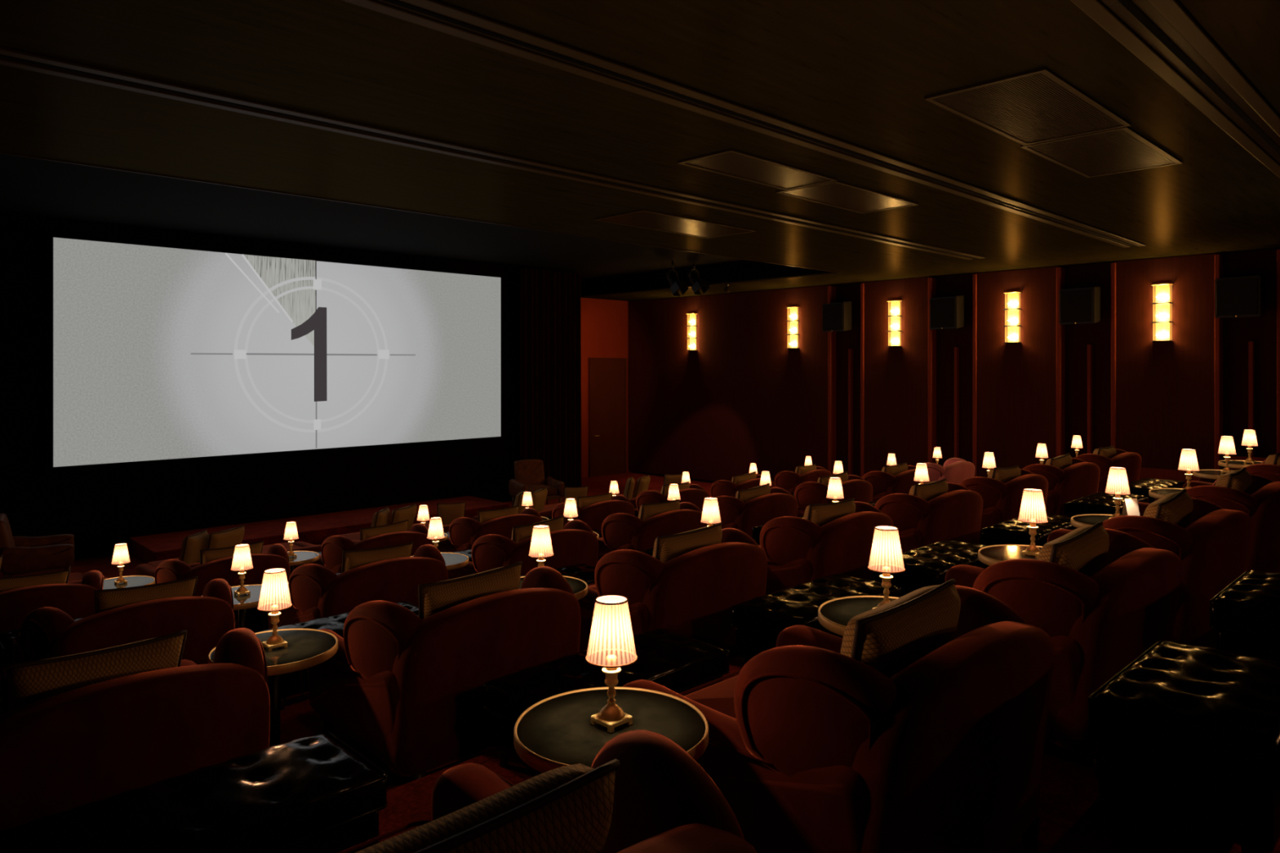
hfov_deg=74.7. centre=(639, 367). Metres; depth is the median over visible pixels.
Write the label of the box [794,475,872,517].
armchair
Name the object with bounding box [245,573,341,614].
tufted cushion
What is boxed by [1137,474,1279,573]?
armchair
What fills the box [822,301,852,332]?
wall speaker
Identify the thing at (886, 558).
table lamp
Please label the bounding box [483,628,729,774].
footstool
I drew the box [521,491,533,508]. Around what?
table lamp
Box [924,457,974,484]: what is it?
armchair
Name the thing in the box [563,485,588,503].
square cushion
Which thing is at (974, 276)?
trim
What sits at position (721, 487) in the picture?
armchair
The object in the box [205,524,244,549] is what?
lumbar cushion
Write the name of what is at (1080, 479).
armchair
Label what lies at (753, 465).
table lamp
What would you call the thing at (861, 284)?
trim
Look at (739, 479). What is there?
lumbar cushion
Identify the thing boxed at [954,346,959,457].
trim
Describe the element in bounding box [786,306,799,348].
wall sconce
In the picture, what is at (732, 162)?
ceiling panel
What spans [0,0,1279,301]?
ceiling
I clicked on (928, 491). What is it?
lumbar cushion
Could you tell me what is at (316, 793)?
footstool
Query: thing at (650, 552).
footstool
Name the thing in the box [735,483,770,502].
lumbar cushion
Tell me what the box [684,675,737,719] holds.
seat cushion
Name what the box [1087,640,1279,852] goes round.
footstool
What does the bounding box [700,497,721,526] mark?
table lamp
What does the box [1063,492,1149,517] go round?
footstool
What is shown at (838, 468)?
table lamp
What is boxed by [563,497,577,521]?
table lamp
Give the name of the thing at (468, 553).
footstool
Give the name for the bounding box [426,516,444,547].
table lamp
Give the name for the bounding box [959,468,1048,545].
armchair
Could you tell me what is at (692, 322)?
wall sconce
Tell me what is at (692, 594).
armchair
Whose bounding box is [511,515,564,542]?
lumbar cushion
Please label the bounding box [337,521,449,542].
lounger
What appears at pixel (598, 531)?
footstool
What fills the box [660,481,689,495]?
lumbar cushion
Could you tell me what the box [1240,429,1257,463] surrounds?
table lamp
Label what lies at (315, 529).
stage
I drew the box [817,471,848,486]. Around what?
lumbar cushion
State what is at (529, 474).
chair
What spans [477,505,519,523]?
lumbar cushion
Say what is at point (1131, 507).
table card
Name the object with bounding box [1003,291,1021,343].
wall sconce
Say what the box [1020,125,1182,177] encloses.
ceiling panel
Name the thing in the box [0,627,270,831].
armchair
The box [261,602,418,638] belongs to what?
tufted cushion
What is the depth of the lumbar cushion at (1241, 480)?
5.74 m
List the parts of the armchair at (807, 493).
arm, backrest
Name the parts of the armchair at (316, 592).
arm, backrest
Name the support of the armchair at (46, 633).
on the floor
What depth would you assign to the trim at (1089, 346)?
14.34 m
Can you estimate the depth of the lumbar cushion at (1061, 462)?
9.45 m
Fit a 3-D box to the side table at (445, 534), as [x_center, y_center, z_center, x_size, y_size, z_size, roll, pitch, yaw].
[-2.557,2.276,9.907,0.556,0.583,0.556,0,0,-44]
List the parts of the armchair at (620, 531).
arm, backrest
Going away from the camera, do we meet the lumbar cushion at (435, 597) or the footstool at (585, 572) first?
the lumbar cushion at (435, 597)
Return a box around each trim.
[0,151,839,297]
[827,285,835,475]
[848,348,853,475]
[860,283,863,477]
[928,277,936,463]
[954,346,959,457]
[972,273,977,476]
[1056,266,1065,457]
[1087,344,1092,453]
[1111,262,1115,448]
[1214,253,1222,470]
[1248,341,1254,457]
[1276,248,1279,453]
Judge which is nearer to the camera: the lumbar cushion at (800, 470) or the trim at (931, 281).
the lumbar cushion at (800, 470)
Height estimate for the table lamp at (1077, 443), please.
0.360 m
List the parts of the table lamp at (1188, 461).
stem, lamp shade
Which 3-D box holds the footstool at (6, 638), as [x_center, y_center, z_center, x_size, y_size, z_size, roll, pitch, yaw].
[-4.082,2.055,6.181,1.032,0.362,0.452,0,0,-44]
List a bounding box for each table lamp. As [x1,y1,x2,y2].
[111,542,130,585]
[231,543,253,596]
[257,568,292,651]
[283,521,298,557]
[417,505,430,525]
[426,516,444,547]
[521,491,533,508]
[528,524,553,567]
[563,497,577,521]
[585,595,637,733]
[608,480,618,496]
[666,484,680,501]
[680,471,690,483]
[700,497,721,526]
[749,462,757,474]
[760,471,771,485]
[804,456,812,466]
[826,477,844,502]
[833,461,843,474]
[867,525,905,608]
[886,453,896,466]
[913,462,929,484]
[932,447,942,464]
[982,452,995,474]
[1017,488,1048,558]
[1035,443,1048,464]
[1071,435,1082,457]
[1104,466,1130,519]
[1177,448,1199,489]
[1217,435,1236,473]
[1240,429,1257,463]
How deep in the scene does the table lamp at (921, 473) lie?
8.24 m
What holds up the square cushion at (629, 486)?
on the lounger at (633, 500)
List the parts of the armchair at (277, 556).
backrest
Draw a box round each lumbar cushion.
[0,555,3,568]
[0,569,70,592]
[1,630,187,714]
[94,576,197,614]
[200,541,263,564]
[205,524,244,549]
[341,542,413,573]
[355,759,620,852]
[360,520,408,540]
[388,503,417,531]
[417,561,522,619]
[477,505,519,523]
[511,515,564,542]
[525,487,547,511]
[576,492,611,508]
[632,474,650,497]
[638,499,679,520]
[652,522,722,563]
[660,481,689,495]
[731,471,756,484]
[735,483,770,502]
[795,464,816,475]
[803,497,855,526]
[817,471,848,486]
[840,578,960,678]
[881,462,907,475]
[908,478,947,501]
[987,465,1021,483]
[1036,521,1109,577]
[1044,453,1071,470]
[1093,445,1115,458]
[1143,488,1193,528]
[1215,467,1252,494]
[1264,453,1279,465]
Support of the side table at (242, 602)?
on the floor
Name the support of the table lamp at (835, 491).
on the side table
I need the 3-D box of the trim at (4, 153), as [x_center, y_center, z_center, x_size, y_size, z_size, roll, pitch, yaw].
[-4.595,-1.783,12.910,15.812,0.032,7.682,0,0,-44]
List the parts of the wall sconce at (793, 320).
plate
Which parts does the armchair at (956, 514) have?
arm, backrest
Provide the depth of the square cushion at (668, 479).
16.39 m
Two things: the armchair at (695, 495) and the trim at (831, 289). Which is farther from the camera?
the trim at (831, 289)
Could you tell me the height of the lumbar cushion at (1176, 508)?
0.441 m
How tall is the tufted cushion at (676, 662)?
0.127 m
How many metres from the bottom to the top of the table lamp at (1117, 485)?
0.360 m
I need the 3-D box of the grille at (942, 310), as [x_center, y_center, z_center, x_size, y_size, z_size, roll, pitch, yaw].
[5.701,-1.029,15.822,0.015,0.540,0.540,0,0,-34]
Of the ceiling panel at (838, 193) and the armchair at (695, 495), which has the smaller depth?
the ceiling panel at (838, 193)
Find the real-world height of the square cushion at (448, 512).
0.411 m
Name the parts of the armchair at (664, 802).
arm, backrest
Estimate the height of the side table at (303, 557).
0.583 m
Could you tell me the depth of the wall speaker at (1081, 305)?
14.09 m
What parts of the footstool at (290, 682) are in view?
leg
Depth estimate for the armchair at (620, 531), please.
8.10 m
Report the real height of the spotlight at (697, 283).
0.643 m
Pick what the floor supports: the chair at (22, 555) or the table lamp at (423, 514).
the chair at (22, 555)
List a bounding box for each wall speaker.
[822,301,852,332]
[929,295,964,329]
[1059,286,1101,324]
[1214,274,1265,318]
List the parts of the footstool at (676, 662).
leg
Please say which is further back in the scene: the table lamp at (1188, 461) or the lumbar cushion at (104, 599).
the table lamp at (1188, 461)
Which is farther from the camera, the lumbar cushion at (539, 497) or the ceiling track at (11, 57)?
the lumbar cushion at (539, 497)
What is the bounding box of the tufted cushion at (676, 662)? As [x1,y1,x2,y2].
[484,629,728,722]
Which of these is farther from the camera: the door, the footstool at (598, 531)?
the door
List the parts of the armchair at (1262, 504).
arm, backrest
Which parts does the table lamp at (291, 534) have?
stem, lamp shade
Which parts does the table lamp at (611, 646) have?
stem, lamp shade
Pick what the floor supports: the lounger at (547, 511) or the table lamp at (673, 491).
the lounger at (547, 511)
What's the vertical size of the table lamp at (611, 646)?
0.360 m
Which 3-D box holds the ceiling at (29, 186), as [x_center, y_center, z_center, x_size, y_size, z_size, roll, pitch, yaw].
[-4.604,-1.959,12.910,15.800,0.360,7.670,0,0,-44]
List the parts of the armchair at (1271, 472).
arm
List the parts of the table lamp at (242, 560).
stem, lamp shade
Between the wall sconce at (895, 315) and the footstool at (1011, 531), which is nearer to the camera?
the footstool at (1011, 531)
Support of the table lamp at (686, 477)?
on the side table
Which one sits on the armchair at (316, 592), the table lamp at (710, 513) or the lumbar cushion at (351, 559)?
the lumbar cushion at (351, 559)
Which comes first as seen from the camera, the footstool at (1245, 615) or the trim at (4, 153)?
the footstool at (1245, 615)
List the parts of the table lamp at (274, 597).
stem, lamp shade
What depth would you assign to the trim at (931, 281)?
16.29 m
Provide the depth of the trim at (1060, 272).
14.59 m
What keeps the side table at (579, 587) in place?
on the floor
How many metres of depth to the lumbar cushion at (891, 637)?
2.54 m
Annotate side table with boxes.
[102,575,155,589]
[200,584,262,628]
[208,628,337,746]
[287,551,319,575]
[410,552,468,570]
[431,533,447,542]
[513,686,708,773]
[519,575,587,599]
[817,595,898,635]
[977,544,1043,565]
[1071,514,1113,528]
[1148,488,1182,498]
[1192,469,1233,479]
[1217,460,1262,468]
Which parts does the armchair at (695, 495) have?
arm, backrest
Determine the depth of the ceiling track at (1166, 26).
4.89 m
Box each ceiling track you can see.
[0,45,985,259]
[342,0,1146,247]
[1070,0,1279,177]
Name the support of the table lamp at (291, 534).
on the side table at (303, 557)
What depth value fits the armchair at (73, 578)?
10.00 m
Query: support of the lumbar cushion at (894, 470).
on the armchair at (883, 483)
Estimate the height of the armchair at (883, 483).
0.827 m
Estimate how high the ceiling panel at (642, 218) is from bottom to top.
0.020 m
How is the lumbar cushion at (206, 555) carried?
on the armchair at (277, 556)
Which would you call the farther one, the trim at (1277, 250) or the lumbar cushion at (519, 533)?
the trim at (1277, 250)
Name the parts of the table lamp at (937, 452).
lamp shade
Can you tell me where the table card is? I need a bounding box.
[1121,498,1139,515]
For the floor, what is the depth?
3.15 m
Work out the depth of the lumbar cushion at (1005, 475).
8.38 m
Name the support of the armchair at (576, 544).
on the floor
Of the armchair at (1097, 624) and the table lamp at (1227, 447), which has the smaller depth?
the armchair at (1097, 624)
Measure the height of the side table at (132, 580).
0.583 m
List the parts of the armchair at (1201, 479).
arm, arm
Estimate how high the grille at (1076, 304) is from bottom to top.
0.540 m
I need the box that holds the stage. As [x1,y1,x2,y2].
[128,495,509,563]
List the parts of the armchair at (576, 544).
arm, backrest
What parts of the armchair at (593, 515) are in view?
backrest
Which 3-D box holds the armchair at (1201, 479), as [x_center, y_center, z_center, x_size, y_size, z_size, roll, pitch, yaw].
[6.354,1.192,8.336,1.155,0.827,1.182,0,0,-44]
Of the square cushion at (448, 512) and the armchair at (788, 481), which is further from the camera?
the armchair at (788, 481)
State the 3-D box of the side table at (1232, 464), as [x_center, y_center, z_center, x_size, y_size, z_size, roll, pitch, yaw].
[6.541,1.313,9.003,0.556,0.583,0.556,0,0,-44]
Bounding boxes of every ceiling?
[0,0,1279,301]
[0,153,830,296]
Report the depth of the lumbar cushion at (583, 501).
11.04 m
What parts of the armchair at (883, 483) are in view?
arm, backrest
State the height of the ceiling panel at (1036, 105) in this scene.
0.020 m
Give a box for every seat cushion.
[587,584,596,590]
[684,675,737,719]
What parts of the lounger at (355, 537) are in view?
backrest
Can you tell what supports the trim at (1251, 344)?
attached to the wall at (1237, 332)
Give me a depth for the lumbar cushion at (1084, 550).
3.61 m
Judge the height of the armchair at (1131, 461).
0.827 m
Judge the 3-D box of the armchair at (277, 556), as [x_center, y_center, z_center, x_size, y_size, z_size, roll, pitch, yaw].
[-4.061,2.155,8.109,1.155,0.827,1.182,0,0,-45]
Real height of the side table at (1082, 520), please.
0.583 m
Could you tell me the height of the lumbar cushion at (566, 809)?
0.421 m
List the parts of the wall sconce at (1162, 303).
plate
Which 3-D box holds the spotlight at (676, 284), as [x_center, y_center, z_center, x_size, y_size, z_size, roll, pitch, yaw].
[0.719,-1.786,16.753,0.308,0.706,0.514,0,0,-44]
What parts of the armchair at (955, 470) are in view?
backrest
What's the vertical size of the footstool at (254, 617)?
0.362 m
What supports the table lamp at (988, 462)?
on the side table
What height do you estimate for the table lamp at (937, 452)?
0.360 m
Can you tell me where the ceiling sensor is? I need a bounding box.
[724,284,729,293]
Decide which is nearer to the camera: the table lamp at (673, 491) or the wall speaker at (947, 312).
the table lamp at (673, 491)
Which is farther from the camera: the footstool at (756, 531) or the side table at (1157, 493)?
the footstool at (756, 531)
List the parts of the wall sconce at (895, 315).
plate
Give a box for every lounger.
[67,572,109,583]
[134,541,321,577]
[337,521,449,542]
[471,503,558,520]
[611,488,706,506]
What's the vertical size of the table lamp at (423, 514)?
0.360 m
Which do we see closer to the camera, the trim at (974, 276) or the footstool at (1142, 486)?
the footstool at (1142, 486)
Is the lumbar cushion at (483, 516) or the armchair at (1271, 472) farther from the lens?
the lumbar cushion at (483, 516)
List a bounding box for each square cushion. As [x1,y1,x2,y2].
[178,529,208,564]
[370,506,390,527]
[436,502,466,525]
[513,489,526,514]
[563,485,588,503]
[623,476,635,499]
[663,473,682,484]
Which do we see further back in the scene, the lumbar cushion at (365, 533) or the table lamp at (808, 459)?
the table lamp at (808, 459)
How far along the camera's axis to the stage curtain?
18.09 m
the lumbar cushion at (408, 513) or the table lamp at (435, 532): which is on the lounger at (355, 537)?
the lumbar cushion at (408, 513)
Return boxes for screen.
[44,229,504,475]
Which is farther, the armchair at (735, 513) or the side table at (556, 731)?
the armchair at (735, 513)
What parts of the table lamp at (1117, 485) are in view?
stem, lamp shade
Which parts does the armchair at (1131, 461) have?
arm, backrest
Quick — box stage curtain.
[520,267,581,487]
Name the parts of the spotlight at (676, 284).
barn door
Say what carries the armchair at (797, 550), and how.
on the floor
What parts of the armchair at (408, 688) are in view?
leg, arm, leg, backrest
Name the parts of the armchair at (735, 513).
arm, backrest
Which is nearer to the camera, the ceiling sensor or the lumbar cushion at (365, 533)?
the lumbar cushion at (365, 533)
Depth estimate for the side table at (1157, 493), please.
6.94 m
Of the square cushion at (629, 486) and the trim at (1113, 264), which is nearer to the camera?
the trim at (1113, 264)
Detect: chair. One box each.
[0,513,74,577]
[508,459,564,506]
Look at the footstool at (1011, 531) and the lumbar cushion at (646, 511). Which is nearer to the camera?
the footstool at (1011, 531)
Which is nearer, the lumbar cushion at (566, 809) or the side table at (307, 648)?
the lumbar cushion at (566, 809)
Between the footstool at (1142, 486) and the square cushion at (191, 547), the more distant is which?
the square cushion at (191, 547)
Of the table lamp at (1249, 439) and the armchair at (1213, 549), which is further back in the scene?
the table lamp at (1249, 439)
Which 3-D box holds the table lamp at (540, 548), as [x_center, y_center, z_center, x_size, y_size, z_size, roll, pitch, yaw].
[-0.590,1.127,5.008,0.150,0.360,0.150,0,0,-44]
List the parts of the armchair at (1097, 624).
arm, arm, leg, backrest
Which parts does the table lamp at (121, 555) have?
stem, lamp shade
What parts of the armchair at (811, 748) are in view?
arm, arm, backrest, leg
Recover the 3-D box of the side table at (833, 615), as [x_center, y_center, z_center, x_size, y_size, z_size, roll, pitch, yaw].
[1.024,1.313,3.489,0.556,0.583,0.556,0,0,-44]
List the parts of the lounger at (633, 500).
mattress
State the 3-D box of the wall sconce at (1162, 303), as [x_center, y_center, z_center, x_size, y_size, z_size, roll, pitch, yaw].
[8.341,-0.878,13.413,0.138,0.930,0.281,0,0,-44]
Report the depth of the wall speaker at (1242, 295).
12.50 m
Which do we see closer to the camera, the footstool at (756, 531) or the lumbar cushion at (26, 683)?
the lumbar cushion at (26, 683)
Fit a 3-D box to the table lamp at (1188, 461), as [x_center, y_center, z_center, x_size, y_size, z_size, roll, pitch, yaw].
[4.475,0.845,6.844,0.150,0.360,0.150,0,0,-44]
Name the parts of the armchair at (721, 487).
backrest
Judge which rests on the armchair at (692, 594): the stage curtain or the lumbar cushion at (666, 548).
the lumbar cushion at (666, 548)
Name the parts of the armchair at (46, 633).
arm, backrest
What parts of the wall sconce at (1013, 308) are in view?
plate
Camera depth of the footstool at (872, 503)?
9.46 m
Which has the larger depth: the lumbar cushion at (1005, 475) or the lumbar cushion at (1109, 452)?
the lumbar cushion at (1109, 452)
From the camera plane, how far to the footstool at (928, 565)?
5.44 m
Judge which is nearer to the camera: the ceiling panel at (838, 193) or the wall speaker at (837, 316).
the ceiling panel at (838, 193)
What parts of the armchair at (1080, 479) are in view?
arm, backrest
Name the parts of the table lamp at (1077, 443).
lamp shade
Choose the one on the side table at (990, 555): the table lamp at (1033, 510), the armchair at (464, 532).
the table lamp at (1033, 510)
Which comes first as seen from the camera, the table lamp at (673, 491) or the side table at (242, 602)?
the side table at (242, 602)
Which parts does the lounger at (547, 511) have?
mattress, backrest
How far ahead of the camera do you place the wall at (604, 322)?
21.74 m
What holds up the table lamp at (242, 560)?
on the side table at (242, 602)
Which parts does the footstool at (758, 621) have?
leg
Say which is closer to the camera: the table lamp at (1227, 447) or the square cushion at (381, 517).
the table lamp at (1227, 447)
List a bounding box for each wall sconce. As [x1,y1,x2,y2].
[685,312,697,351]
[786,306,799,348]
[886,299,902,346]
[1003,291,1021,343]
[1151,283,1173,342]
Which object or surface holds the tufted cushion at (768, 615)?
on the footstool at (758, 621)
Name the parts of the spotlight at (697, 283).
barn door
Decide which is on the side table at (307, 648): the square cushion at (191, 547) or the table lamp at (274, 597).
the table lamp at (274, 597)
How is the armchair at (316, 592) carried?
on the floor
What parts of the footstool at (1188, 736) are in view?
leg, leg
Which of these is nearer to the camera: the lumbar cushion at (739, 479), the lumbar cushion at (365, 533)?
the lumbar cushion at (365, 533)
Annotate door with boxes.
[588,357,626,477]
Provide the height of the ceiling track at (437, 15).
0.022 m
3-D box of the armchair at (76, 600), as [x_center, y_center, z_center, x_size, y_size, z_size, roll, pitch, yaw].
[-5.176,2.155,7.025,1.155,0.827,1.182,0,0,-43]
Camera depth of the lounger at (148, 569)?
10.86 m
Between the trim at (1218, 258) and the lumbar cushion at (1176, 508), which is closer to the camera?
the lumbar cushion at (1176, 508)
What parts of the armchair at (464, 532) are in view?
arm, backrest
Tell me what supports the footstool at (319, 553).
on the floor
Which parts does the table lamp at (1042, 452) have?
lamp shade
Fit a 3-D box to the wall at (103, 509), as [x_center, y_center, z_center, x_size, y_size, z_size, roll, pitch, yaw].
[-6.560,0.330,13.846,14.300,4.939,0.001,0,0,-44]
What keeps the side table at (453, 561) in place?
on the floor
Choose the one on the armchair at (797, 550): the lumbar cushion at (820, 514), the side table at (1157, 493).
the lumbar cushion at (820, 514)
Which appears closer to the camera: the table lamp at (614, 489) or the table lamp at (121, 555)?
the table lamp at (121, 555)
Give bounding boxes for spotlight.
[665,261,688,296]
[686,263,710,294]
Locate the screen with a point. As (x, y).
(157, 353)
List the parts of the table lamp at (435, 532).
lamp shade, stem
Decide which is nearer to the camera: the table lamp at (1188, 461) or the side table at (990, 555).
the side table at (990, 555)
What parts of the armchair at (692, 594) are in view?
arm, backrest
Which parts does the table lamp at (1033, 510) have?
stem, lamp shade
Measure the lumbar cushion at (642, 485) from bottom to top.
0.416 m
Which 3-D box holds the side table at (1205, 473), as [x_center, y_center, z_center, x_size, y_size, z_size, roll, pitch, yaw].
[5.700,1.313,8.148,0.556,0.583,0.556,0,0,-44]
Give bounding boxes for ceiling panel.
[593,208,756,238]
[677,147,838,190]
[775,180,919,213]
[924,66,1131,145]
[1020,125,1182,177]
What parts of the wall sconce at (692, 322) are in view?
plate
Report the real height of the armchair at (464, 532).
0.827 m
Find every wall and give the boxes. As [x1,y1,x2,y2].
[0,213,576,559]
[580,297,633,478]
[633,248,1277,482]
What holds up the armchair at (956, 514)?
on the floor
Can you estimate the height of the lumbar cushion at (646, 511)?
0.438 m
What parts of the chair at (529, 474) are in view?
leg, arm, backrest, seat, seat rail, arm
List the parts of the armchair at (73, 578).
mattress, backrest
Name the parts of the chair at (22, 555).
backrest, seat rail, arm, arm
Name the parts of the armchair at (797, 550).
arm, backrest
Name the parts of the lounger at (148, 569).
arm, mattress, backrest, arm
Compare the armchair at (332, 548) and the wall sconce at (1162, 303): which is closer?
the armchair at (332, 548)
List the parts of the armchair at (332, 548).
arm, backrest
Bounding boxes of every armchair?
[0,570,103,633]
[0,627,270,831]
[11,578,235,664]
[153,543,290,596]
[262,544,448,631]
[299,566,581,781]
[301,523,432,573]
[338,729,757,852]
[432,507,542,552]
[447,520,598,579]
[551,494,634,530]
[577,528,767,659]
[597,502,707,562]
[622,585,1053,852]
[634,484,709,517]
[707,487,797,541]
[709,474,774,497]
[757,501,893,594]
[774,466,832,493]
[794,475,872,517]
[862,465,929,501]
[874,482,982,552]
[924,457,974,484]
[945,528,1182,779]
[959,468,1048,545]
[988,497,1251,648]
[1022,457,1099,516]
[1075,448,1141,492]
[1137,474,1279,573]
[1155,459,1279,501]
[1198,467,1240,483]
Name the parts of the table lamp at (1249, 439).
stem, lamp shade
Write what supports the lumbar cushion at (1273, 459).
on the armchair at (1271, 472)
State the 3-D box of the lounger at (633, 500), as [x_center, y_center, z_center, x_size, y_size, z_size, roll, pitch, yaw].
[0.122,2.571,16.227,2.173,0.458,1.404,0,0,-44]
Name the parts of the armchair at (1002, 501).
arm, backrest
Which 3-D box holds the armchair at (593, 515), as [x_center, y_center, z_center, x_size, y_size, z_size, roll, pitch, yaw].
[-0.754,2.155,11.325,1.155,0.827,1.182,0,0,-44]
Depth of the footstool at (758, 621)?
4.43 m
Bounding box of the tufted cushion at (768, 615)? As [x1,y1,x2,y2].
[730,574,901,636]
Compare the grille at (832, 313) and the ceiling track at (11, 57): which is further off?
the grille at (832, 313)
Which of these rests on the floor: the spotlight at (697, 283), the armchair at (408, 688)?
the armchair at (408, 688)
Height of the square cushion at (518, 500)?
0.422 m
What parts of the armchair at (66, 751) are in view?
arm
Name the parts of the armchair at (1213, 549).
arm, backrest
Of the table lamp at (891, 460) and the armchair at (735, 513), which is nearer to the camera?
the armchair at (735, 513)
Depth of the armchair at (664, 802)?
1.67 m
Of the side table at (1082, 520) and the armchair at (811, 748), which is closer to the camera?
the armchair at (811, 748)
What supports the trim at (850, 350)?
attached to the wall at (1237, 332)
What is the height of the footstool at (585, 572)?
0.362 m
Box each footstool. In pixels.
[0,617,85,675]
[0,732,387,852]
[233,573,341,632]
[261,601,418,710]
[293,551,321,569]
[453,549,472,561]
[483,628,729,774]
[520,564,595,584]
[591,528,602,537]
[640,547,653,555]
[730,573,902,666]
[752,515,804,544]
[866,500,877,506]
[873,540,988,596]
[981,514,1076,546]
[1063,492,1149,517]
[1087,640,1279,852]
[1128,478,1186,503]
[1208,570,1279,662]
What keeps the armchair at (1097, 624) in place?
on the floor
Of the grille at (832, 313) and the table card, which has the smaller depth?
the table card
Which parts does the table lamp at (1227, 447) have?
lamp shade, stem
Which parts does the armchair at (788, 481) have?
arm, backrest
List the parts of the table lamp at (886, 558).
stem, lamp shade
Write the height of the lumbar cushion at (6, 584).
0.442 m
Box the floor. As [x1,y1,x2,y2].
[0,471,1279,852]
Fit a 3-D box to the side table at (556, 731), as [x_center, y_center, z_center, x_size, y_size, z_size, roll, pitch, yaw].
[-0.082,1.313,2.413,0.556,0.583,0.556,0,0,-44]
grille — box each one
[822,303,842,330]
[929,297,955,328]
[1060,288,1092,323]
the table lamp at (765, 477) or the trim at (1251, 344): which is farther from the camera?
the trim at (1251, 344)
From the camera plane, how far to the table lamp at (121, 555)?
7.70 m
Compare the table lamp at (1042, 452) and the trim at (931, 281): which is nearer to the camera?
the table lamp at (1042, 452)

